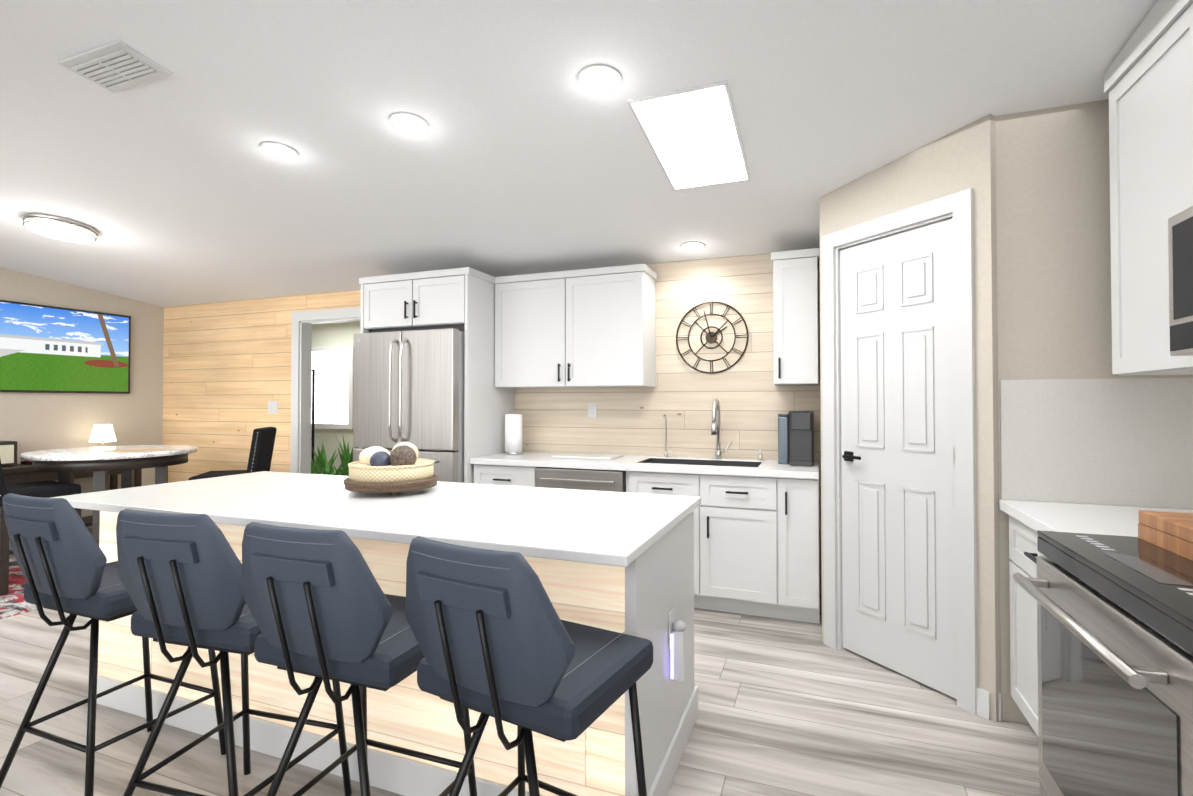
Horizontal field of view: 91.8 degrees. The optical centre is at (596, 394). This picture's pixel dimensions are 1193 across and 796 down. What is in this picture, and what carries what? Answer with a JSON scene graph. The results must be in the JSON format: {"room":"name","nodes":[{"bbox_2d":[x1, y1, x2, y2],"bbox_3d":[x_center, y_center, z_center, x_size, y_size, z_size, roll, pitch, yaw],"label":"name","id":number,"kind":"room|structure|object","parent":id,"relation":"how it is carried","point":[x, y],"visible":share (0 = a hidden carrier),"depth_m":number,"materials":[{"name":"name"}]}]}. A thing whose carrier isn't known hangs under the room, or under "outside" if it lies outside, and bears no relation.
{"room":"kitchen","nodes":[
{"label":"kitchen","id":0,"kind":"room"},
{"bbox_2d":[0,267,163,516],"bbox_3d":[-5.922,-0.382,3.068,0.120,3.400,6.770,0,-1,21],"label":"wall","id":1,"kind":"structure","parent":0,"point":[30,422],"depth_m":5.57,"materials":[{"name":"beige paint"}]},
{"bbox_2d":[0,300,130,393],"bbox_3d":[-5.001,-0.411,5.232,0.038,0.790,1.390,0,-1,21],"label":"television","id":2,"kind":"object","parent":1,"relation":"attached to","point":[47,349],"depth_m":5.34,"materials":[{"name":"black plastic"}]},
{"bbox_2d":[311,321,359,473],"bbox_3d":[-3.557,0.075,7.037,6.200,2.600,2.110,0,-1,21],"label":"wall","id":3,"kind":"structure","parent":0,"point":[333,334],"depth_m":8.11,"materials":[{"name":"beige paint"}]},
{"bbox_2d":[311,345,353,428],"bbox_3d":[-3.806,-0.099,8.133,0.990,1.160,0.041,0,-1,21],"label":"sunroom window","id":4,"kind":"structure","parent":3,"relation":"in","point":[332,366],"depth_m":8.07,"materials":[{"name":"white glass"}]},
{"bbox_2d":[162,253,821,594],"bbox_3d":[-0.957,-0.207,4.846,8.270,3.100,0.120,0,-1,21],"label":"wall","id":5,"kind":"structure","parent":0,"point":[226,372],"depth_m":4.37,"materials":[{"name":"brown wood"}]},
{"bbox_2d":[268,401,277,412],"bbox_3d":[-3.146,0.124,5.614,0.130,0.120,0.008,0,-1,21],"label":"switch plate","id":6,"kind":"object","parent":5,"relation":"attached to","point":[272,406],"visible":1,"depth_m":5.61,"materials":[{"name":"grey plastic"}]},
{"bbox_2d":[290,307,360,473],"bbox_3d":[-2.384,0.281,5.377,1.080,2.140,0.140,0,-1,21],"label":"trim","id":7,"kind":"structure","parent":5,"relation":"attached to","point":[301,360],"depth_m":5.50,"materials":[{"name":"grey wood"}]},
{"bbox_2d":[588,403,596,417],"bbox_3d":[-0.033,0.122,4.417,0.070,0.110,0.007,0,-1,21],"label":"outlet","id":8,"kind":"object","parent":5,"relation":"attached to","point":[592,410],"visible":1,"depth_m":4.41,"materials":[{"name":"grey plastic"}]},
{"bbox_2d":[676,301,748,373],"bbox_3d":[0.812,-0.403,4.084,0.512,0.512,0.027,0,-1,21],"label":"wall clock","id":9,"kind":"object","parent":5,"relation":"attached to","point":[711,337],"visible":0.98,"depth_m":4.08,"materials":[{"name":"brown metal"}]},
{"bbox_2d":[0,549,1041,795],"bbox_3d":[-2.746,1.343,3.069,10.350,0.050,9.100,0,-1,21],"label":"floor","id":10,"kind":"structure","parent":0,"point":[792,707],"depth_m":2.21,"materials":[{"name":"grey wood"}]},
{"bbox_2d":[0,559,42,618],"bbox_3d":[-4.047,1.331,4.213,1.600,0.007,2.400,0,-1,21],"label":"rug","id":11,"kind":"object","parent":10,"relation":"on","point":[13,602],"depth_m":3.74,"materials":[{"name":"fabric"}]},
{"bbox_2d":[0,459,80,595],"bbox_3d":[-4.035,0.796,4.038,0.464,1.054,0.532,0,-1,25],"label":"dining chair","id":12,"kind":"object","parent":11,"relation":"on","point":[45,489],"visible":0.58,"depth_m":3.89,"materials":[{"name":"leather"}]},
{"bbox_2d":[21,445,196,545],"bbox_3d":[-3.792,0.883,4.549,1.060,0.894,1.060,0,-1,21],"label":"dining table","id":13,"kind":"object","parent":11,"relation":"on","point":[99,465],"visible":0.6,"depth_m":4.25,"materials":[{"name":"stone"}]},
{"bbox_2d":[47,448,173,453],"bbox_3d":[-3.751,0.430,4.452,0.650,0.010,0.565,0,-1,21],"label":"card","id":14,"kind":"object","parent":13,"relation":"on","point":[120,450],"visible":1,"depth_m":4.45,"materials":[{"name":"grey paper"}]},
{"bbox_2d":[188,427,276,479],"bbox_3d":[-3.024,0.807,4.825,0.532,1.054,0.464,0,-1,-16],"label":"dining chair","id":15,"kind":"object","parent":11,"relation":"on","point":[261,450],"visible":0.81,"depth_m":4.74,"materials":[{"name":"leather"}]},
{"bbox_2d":[2,464,141,539],"bbox_3d":[-4.855,0.976,5.021,0.424,0.740,1.420,0,-1,21],"label":"console table","id":16,"kind":"object","parent":10,"relation":"on","point":[20,473],"visible":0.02,"depth_m":4.92,"materials":[{"name":"brown wood"}]},
{"bbox_2d":[0,441,16,466],"bbox_3d":[-5.053,0.495,4.676,0.186,0.208,0.500,0,-1,21],"label":"picture frame","id":17,"kind":"object","parent":16,"relation":"on","point":[8,453],"visible":1,"depth_m":4.82,"materials":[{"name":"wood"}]},
{"bbox_2d":[21,460,31,464],"bbox_3d":[-4.839,0.570,5.128,0.240,0.075,0.320,0,-1,21],"label":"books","id":18,"kind":"object","parent":16,"relation":"on","point":[26,462],"visible":0.1,"depth_m":5.00,"materials":[{"name":"paper"}]},
{"bbox_2d":[89,424,115,446],"bbox_3d":[-4.690,0.450,5.491,0.200,0.325,0.200,0,-1,21],"label":"table lamp","id":19,"kind":"object","parent":16,"relation":"on","point":[103,433],"visible":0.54,"depth_m":5.43,"materials":[{"name":"fabric"}]},
{"bbox_2d":[0,493,225,795],"bbox_3d":[-1.629,0.808,1.957,0.520,0.994,0.498,0,-1,21],"label":"stool","id":20,"kind":"object","parent":10,"relation":"on","point":[61,559],"visible":0.81,"depth_m":1.77,"materials":[{"name":"leather"}]},
{"bbox_2d":[116,509,351,795],"bbox_3d":[-1.046,0.804,1.708,0.518,0.994,0.521,0,-1,21],"label":"stool","id":21,"kind":"object","parent":10,"relation":"on","point":[180,575],"visible":0.9,"depth_m":1.52,"materials":[{"name":"leather"}]},
{"bbox_2d":[311,369,314,461],"bbox_3d":[-3.966,0.523,7.569,0.374,1.720,0.324,0,-1,21],"label":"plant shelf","id":22,"kind":"object","parent":10,"relation":"on","point":[313,404],"visible":0.02,"depth_m":7.64,"materials":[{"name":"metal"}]},
{"bbox_2d":[311,433,358,475],"bbox_3d":[-3.190,0.933,7.011,1.262,0.884,1.438,0,-1,21],"label":"plants","id":23,"kind":"object","parent":10,"relation":"on","point":[322,464],"visible":0.27,"depth_m":7.34,"materials":[{"name":"green plant"}]},
{"bbox_2d":[242,522,476,795],"bbox_3d":[-0.612,0.802,1.525,0.520,0.994,0.502,0,-1,21],"label":"stool","id":24,"kind":"object","parent":10,"relation":"on","point":[323,607],"visible":1,"depth_m":1.34,"materials":[{"name":"leather"}]},
{"bbox_2d":[96,503,700,795],"bbox_3d":[-0.865,0.881,2.416,2.427,0.854,0.833,0,-1,21],"label":"kitchen island","id":25,"kind":"object","parent":10,"relation":"on","point":[639,601],"depth_m":1.90,"materials":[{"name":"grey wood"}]},
{"bbox_2d":[50,471,700,570],"bbox_3d":[-0.907,0.438,2.377,2.490,0.030,0.996,0,-1,21],"label":"island countertop","id":26,"kind":"structure","parent":25,"relation":"on","point":[559,525],"depth_m":2.08,"materials":[{"name":"white stone"}]},
{"bbox_2d":[343,442,437,494],"bbox_3d":[-0.896,0.317,2.533,0.394,0.212,0.394,0,-1,21],"label":"decorative bowl","id":27,"kind":"object","parent":26,"relation":"on","point":[401,467],"visible":1,"depth_m":2.42,"materials":[{"name":"brown wood"}]},
{"bbox_2d":[669,607,685,680],"bbox_3d":[0.236,0.806,1.860,0.053,0.289,0.224,0,-1,21],"label":"outlet","id":28,"kind":"object","parent":25,"relation":"attached to","point":[677,637],"visible":1,"depth_m":1.84,"materials":[{"name":"grey plastic"}]},
{"bbox_2d":[353,328,464,482],"bbox_3d":[-1.266,0.445,4.417,0.875,1.785,0.826,0,-1,21],"label":"refrigerator","id":29,"kind":"object","parent":10,"relation":"on","point":[408,386],"visible":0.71,"depth_m":4.06,"materials":[{"name":"grey metal"}]},
{"bbox_2d":[405,536,652,795],"bbox_3d":[-0.168,0.799,1.356,0.539,0.994,0.536,0,-1,21],"label":"stool","id":30,"kind":"object","parent":10,"relation":"on","point":[498,639],"visible":1,"depth_m":1.17,"materials":[{"name":"leather"}]},
{"bbox_2d":[535,467,625,491],"bbox_3d":[-0.024,0.912,4.018,0.625,0.838,0.625,0,-1,21],"label":"dishwasher","id":31,"kind":"object","parent":10,"relation":"on","point":[586,479],"visible":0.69,"depth_m":3.75,"materials":[{"name":"silver metal"}]},
{"bbox_2d":[359,248,819,623],"bbox_3d":[-0.165,0.220,4.092,3.269,2.225,0.700,0,-1,21],"label":"kitchen cabinets","id":32,"kind":"object","parent":10,"relation":"on","point":[756,537],"visible":0.75,"depth_m":3.99,"materials":[{"name":"grey wood"}]},
{"bbox_2d":[504,411,523,453],"bbox_3d":[-0.633,0.288,4.414,0.150,0.325,0.150,0,-1,21],"label":"paper towel","id":33,"kind":"object","parent":32,"relation":"on","point":[513,433],"visible":0.98,"depth_m":4.36,"materials":[{"name":"white paper"}]},
{"bbox_2d":[550,453,622,459],"bbox_3d":[-0.065,0.439,4.119,0.450,0.014,0.280,0,-1,21],"label":"cutting board","id":34,"kind":"object","parent":32,"relation":"on","point":[589,456],"visible":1,"depth_m":4.06,"materials":[{"name":"white stone"}]},
{"bbox_2d":[663,414,671,456],"bbox_3d":[0.495,0.293,4.080,0.054,0.305,0.092,0,-1,21],"label":"tap","id":35,"kind":"object","parent":32,"relation":"on","point":[665,453],"visible":1,"depth_m":4.11,"materials":[{"name":"silver metal"}]},
{"bbox_2d":[711,399,731,458],"bbox_3d":[0.840,0.235,3.889,0.114,0.414,0.223,0,-1,21],"label":"faucet","id":36,"kind":"object","parent":32,"relation":"on","point":[716,424],"visible":1,"depth_m":3.96,"materials":[{"name":"silver metal"}]},
{"bbox_2d":[759,450,762,460],"bbox_3d":[1.097,0.405,3.866,0.026,0.075,0.054,0,-1,21],"label":"soap pump","id":37,"kind":"object","parent":32,"relation":"on","point":[760,457],"visible":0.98,"depth_m":3.87,"materials":[{"name":"silver metal"}]},
{"bbox_2d":[778,411,813,465],"bbox_3d":[1.270,0.272,3.679,0.210,0.335,0.305,0,-1,21],"label":"coffee maker","id":38,"kind":"object","parent":32,"relation":"on","point":[795,438],"visible":1,"depth_m":3.55,"materials":[{"name":"black plastic"}]},
{"bbox_2d":[1009,516,1043,735],"bbox_3d":[1.788,0.877,1.847,0.596,0.845,0.751,0,-1,21],"label":"base cabinet","id":39,"kind":"object","parent":10,"relation":"on","point":[1023,551],"depth_m":2.15,"materials":[{"name":"grey wood"}]},
{"bbox_2d":[999,500,1192,536],"bbox_3d":[1.774,0.435,1.858,0.626,0.040,0.751,0,-1,21],"label":"countertop","id":40,"kind":"structure","parent":39,"relation":"on","point":[1045,515],"depth_m":2.01,"materials":[{"name":"white stone"}]},
{"bbox_2d":[1013,530,1192,795],"bbox_3d":[1.410,0.835,1.177,0.768,0.911,0.756,0,-1,21],"label":"range","id":41,"kind":"object","parent":10,"relation":"on","point":[1115,656],"visible":1,"depth_m":1.24,"materials":[{"name":"silver metal"}]},
{"bbox_2d":[1138,510,1192,560],"bbox_3d":[1.546,0.317,1.137,0.470,0.125,0.710,0,-1,21],"label":"board","id":42,"kind":"object","parent":41,"relation":"on","point":[1171,532],"visible":1,"depth_m":1.43,"materials":[{"name":"brown wood"}]},
{"bbox_2d":[1104,0,1190,92],"bbox_3d":[1.220,-1.365,0.044,0.338,0.507,4.229,0,-1,21],"label":"crown molding","id":43,"kind":"structure","parent":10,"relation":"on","point":[1161,16],"depth_m":1.82,"materials":[{"name":"grey wood"}]},
{"bbox_2d":[0,0,1156,306],"bbox_3d":[-2.167,-1.386,1.718,8.270,0.800,6.920,0,-1,21],"label":"ceiling","id":44,"kind":"structure","parent":0,"point":[526,154],"depth_m":2.53,"materials":[{"name":"white paint"}]},
{"bbox_2d":[22,213,98,242],"bbox_3d":[-3.635,-1.122,3.928,0.380,0.103,0.380,0,-1,21],"label":"flush ceiling light","id":45,"kind":"object","parent":44,"relation":"attached to","point":[59,227],"visible":1,"depth_m":3.85,"materials":[{"name":"white glass"}]},
{"bbox_2d":[58,40,172,92],"bbox_3d":[-1.871,-1.266,2.249,0.370,0.037,0.190,0,-1,21],"label":"ceiling vent","id":46,"kind":"object","parent":44,"relation":"in","point":[115,66],"visible":1,"depth_m":2.23,"materials":[{"name":"grey"}]},
{"bbox_2d":[260,141,298,160],"bbox_3d":[-1.557,-1.194,2.841,0.170,0.026,0.170,0,-1,21],"label":"recessed light","id":47,"kind":"object","parent":44,"relation":"in","point":[279,151],"visible":1,"depth_m":2.83,"materials":[{"name":"grey plastic"}]},
{"bbox_2d":[389,112,428,135],"bbox_3d":[-0.829,-1.198,2.561,0.170,0.026,0.170,0,-1,21],"label":"recessed light","id":48,"kind":"object","parent":44,"relation":"in","point":[408,123],"visible":1,"depth_m":2.55,"materials":[{"name":"grey plastic"}]},
{"bbox_2d":[578,64,621,94],"bbox_3d":[0.013,-1.205,2.215,0.170,0.026,0.170,0,-1,21],"label":"recessed light","id":49,"kind":"object","parent":44,"relation":"in","point":[600,79],"visible":1,"depth_m":2.20,"materials":[{"name":"grey plastic"}]},
{"bbox_2d":[627,80,750,189],"bbox_3d":[0.453,-1.140,2.634,0.400,0.095,0.797,0,-1,21],"label":"panel light","id":50,"kind":"object","parent":44,"relation":"attached to","point":[692,135],"visible":1,"depth_m":2.54,"materials":[{"name":"grey plastic"}]},
{"bbox_2d":[680,241,704,251],"bbox_3d":[0.646,-0.994,3.886,0.170,0.026,0.170,0,-1,21],"label":"recessed light","id":51,"kind":"object","parent":44,"relation":"in","point":[691,246],"visible":0.94,"depth_m":3.87,"materials":[{"name":"grey"}]},
{"bbox_2d":[819,114,1000,721],"bbox_3d":[1.443,-0.237,2.739,0.100,3.100,0.874,0,-1,-26],"label":"wall","id":52,"kind":"structure","parent":0,"point":[961,159],"depth_m":2.37,"materials":[{"name":"beige paint"}]},
{"bbox_2d":[840,218,956,698],"bbox_3d":[1.399,0.272,2.725,0.080,2.057,0.607,0,-1,-26],"label":"pantry door","id":53,"kind":"structure","parent":52,"relation":"in","point":[898,481],"depth_m":2.70,"materials":[{"name":"grey wood"}]},
{"bbox_2d":[822,188,977,714],"bbox_3d":[1.426,0.233,2.746,0.118,2.160,0.775,0,-1,-26],"label":"door frame","id":54,"kind":"structure","parent":52,"relation":"attached to","point":[957,207],"depth_m":2.44,"materials":[{"name":"grey wood"}]},
{"bbox_2d":[976,687,1000,720],"bbox_3d":[1.584,1.252,2.335,0.079,0.110,0.042,0,-1,21],"label":"baseboard","id":55,"kind":"structure","parent":52,"relation":"attached to","point":[983,703],"depth_m":2.33,"materials":[{"name":"grey wood"}]},
{"bbox_2d":[995,99,1192,724],"bbox_3d":[1.957,-0.244,2.268,0.780,3.100,0.100,0,-1,21],"label":"wall","id":56,"kind":"structure","parent":0,"point":[1054,316],"depth_m":2.28,"materials":[{"name":"beige paint"}]},
{"bbox_2d":[1103,0,1192,379],"bbox_3d":[1.877,-0.579,1.722,0.326,1.015,0.605,0,-1,21],"label":"upper cabinet","id":57,"kind":"object","parent":0,"relation":"attached to","point":[1151,109],"depth_m":1.85,"materials":[{"name":"grey wood"}]},
{"bbox_2d":[1155,196,1192,363],"bbox_3d":[1.607,-0.298,1.139,0.414,0.375,0.771,0,-1,21],"label":"microwave","id":58,"kind":"object","parent":0,"relation":"attached to","point":[1173,227],"depth_m":1.55,"materials":[{"name":"grey"}]}
]}

